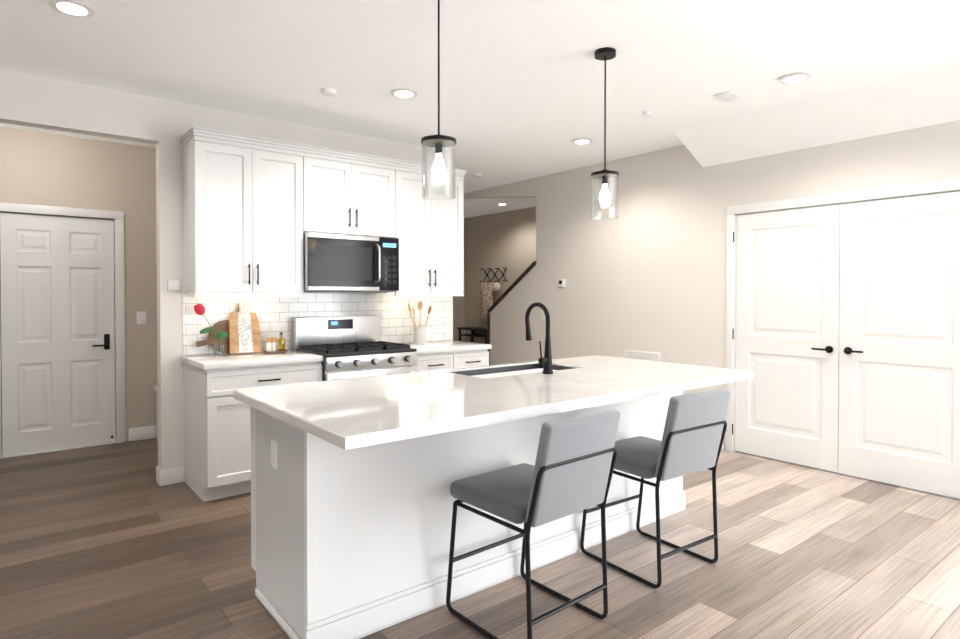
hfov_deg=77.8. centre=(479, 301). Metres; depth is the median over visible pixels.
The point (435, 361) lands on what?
base cabinet
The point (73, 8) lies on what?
recessed light
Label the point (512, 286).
trim
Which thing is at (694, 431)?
stool
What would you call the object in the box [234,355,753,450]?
island countertop
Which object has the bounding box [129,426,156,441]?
baseboard
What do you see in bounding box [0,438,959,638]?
floor
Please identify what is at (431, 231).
upper cabinet
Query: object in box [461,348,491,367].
base cabinet
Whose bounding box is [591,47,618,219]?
pendant light
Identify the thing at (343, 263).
over-the-range microwave
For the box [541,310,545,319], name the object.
light switch
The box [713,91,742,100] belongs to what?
ceiling vent
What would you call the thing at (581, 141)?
recessed light
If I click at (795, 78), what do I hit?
recessed light
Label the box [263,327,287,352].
tray
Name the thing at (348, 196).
upper cabinet
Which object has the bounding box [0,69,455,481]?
wall
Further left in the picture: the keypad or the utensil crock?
the keypad
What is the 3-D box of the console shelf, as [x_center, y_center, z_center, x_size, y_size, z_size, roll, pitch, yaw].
[-0.017,0.824,9.349,0.296,0.830,0.750,-1,1,-38]
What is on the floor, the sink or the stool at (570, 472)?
the stool at (570, 472)
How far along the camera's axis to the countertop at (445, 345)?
5.14 m
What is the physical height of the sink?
0.234 m
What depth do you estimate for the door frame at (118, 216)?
5.42 m
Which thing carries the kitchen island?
on the floor
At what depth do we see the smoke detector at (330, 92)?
4.00 m
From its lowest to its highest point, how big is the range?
1.170 m
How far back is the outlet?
4.38 m
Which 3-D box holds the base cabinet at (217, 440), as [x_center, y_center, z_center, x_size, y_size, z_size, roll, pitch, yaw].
[-1.640,0.866,4.306,0.785,0.875,0.629,-1,1,-38]
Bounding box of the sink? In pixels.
[462,363,561,378]
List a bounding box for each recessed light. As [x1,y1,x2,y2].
[49,0,94,17]
[391,89,417,97]
[572,138,591,143]
[779,73,811,83]
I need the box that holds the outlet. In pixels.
[201,321,211,337]
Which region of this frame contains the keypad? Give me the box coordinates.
[167,279,179,290]
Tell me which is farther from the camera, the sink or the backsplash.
the backsplash
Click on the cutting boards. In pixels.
(241, 327)
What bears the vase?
on the countertop at (207, 362)
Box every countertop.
[181,349,322,371]
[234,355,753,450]
[409,340,491,355]
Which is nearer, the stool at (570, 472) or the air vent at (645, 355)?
the stool at (570, 472)
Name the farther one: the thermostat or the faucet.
the thermostat
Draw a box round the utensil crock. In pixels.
[408,301,431,343]
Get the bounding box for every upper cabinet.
[181,134,306,293]
[307,150,398,237]
[376,166,463,293]
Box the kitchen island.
[245,391,685,638]
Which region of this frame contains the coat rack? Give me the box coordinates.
[480,267,506,318]
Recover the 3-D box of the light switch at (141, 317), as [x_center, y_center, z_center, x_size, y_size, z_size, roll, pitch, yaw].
[-3.157,0.148,5.546,0.075,0.118,0.010,-1,1,-38]
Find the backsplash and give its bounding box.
[183,293,449,355]
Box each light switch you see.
[137,311,145,323]
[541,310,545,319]
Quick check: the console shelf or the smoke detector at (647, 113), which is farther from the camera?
the console shelf
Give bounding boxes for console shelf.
[457,327,486,343]
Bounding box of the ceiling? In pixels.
[0,0,959,217]
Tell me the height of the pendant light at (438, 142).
0.949 m
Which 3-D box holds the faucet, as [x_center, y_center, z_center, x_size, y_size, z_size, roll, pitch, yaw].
[0.318,0.200,3.372,0.096,0.396,0.212,-1,1,-38]
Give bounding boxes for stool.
[446,409,619,638]
[580,389,729,588]
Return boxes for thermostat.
[558,279,564,286]
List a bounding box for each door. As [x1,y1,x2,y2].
[0,213,115,455]
[732,191,959,498]
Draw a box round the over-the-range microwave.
[303,232,398,291]
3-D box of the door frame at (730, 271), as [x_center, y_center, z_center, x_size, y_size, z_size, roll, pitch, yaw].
[2.689,0.244,4.468,0.019,2.116,1.780,-1,1,-38]
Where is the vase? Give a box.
[194,304,228,355]
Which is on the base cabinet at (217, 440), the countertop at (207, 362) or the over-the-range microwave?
the countertop at (207, 362)
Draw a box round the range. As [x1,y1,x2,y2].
[292,315,416,380]
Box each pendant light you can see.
[421,0,455,200]
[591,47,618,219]
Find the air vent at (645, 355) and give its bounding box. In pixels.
[625,350,660,361]
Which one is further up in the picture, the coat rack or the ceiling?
the ceiling
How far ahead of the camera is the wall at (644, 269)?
5.84 m
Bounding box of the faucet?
[525,302,552,373]
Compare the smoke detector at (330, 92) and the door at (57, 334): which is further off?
the door at (57, 334)
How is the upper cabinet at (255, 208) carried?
attached to the wall at (143, 183)
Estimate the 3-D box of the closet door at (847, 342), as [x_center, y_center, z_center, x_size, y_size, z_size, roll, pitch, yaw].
[2.695,0.277,4.472,0.096,2.024,1.646,-1,1,-38]
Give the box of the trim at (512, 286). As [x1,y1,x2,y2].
[487,261,536,364]
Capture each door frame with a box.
[0,202,125,458]
[725,179,959,451]
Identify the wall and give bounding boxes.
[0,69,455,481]
[456,120,959,449]
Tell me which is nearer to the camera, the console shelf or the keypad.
the keypad
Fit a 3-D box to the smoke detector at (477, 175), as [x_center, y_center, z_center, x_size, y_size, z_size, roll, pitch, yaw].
[-0.027,-1.454,6.841,0.120,0.029,0.120,-1,1,-38]
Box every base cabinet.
[184,360,322,501]
[415,352,460,371]
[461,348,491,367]
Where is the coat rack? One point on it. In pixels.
(490, 287)
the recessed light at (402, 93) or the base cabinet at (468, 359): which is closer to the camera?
the recessed light at (402, 93)
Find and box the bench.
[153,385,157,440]
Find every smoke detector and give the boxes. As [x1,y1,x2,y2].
[321,88,336,96]
[472,173,482,177]
[643,111,651,116]

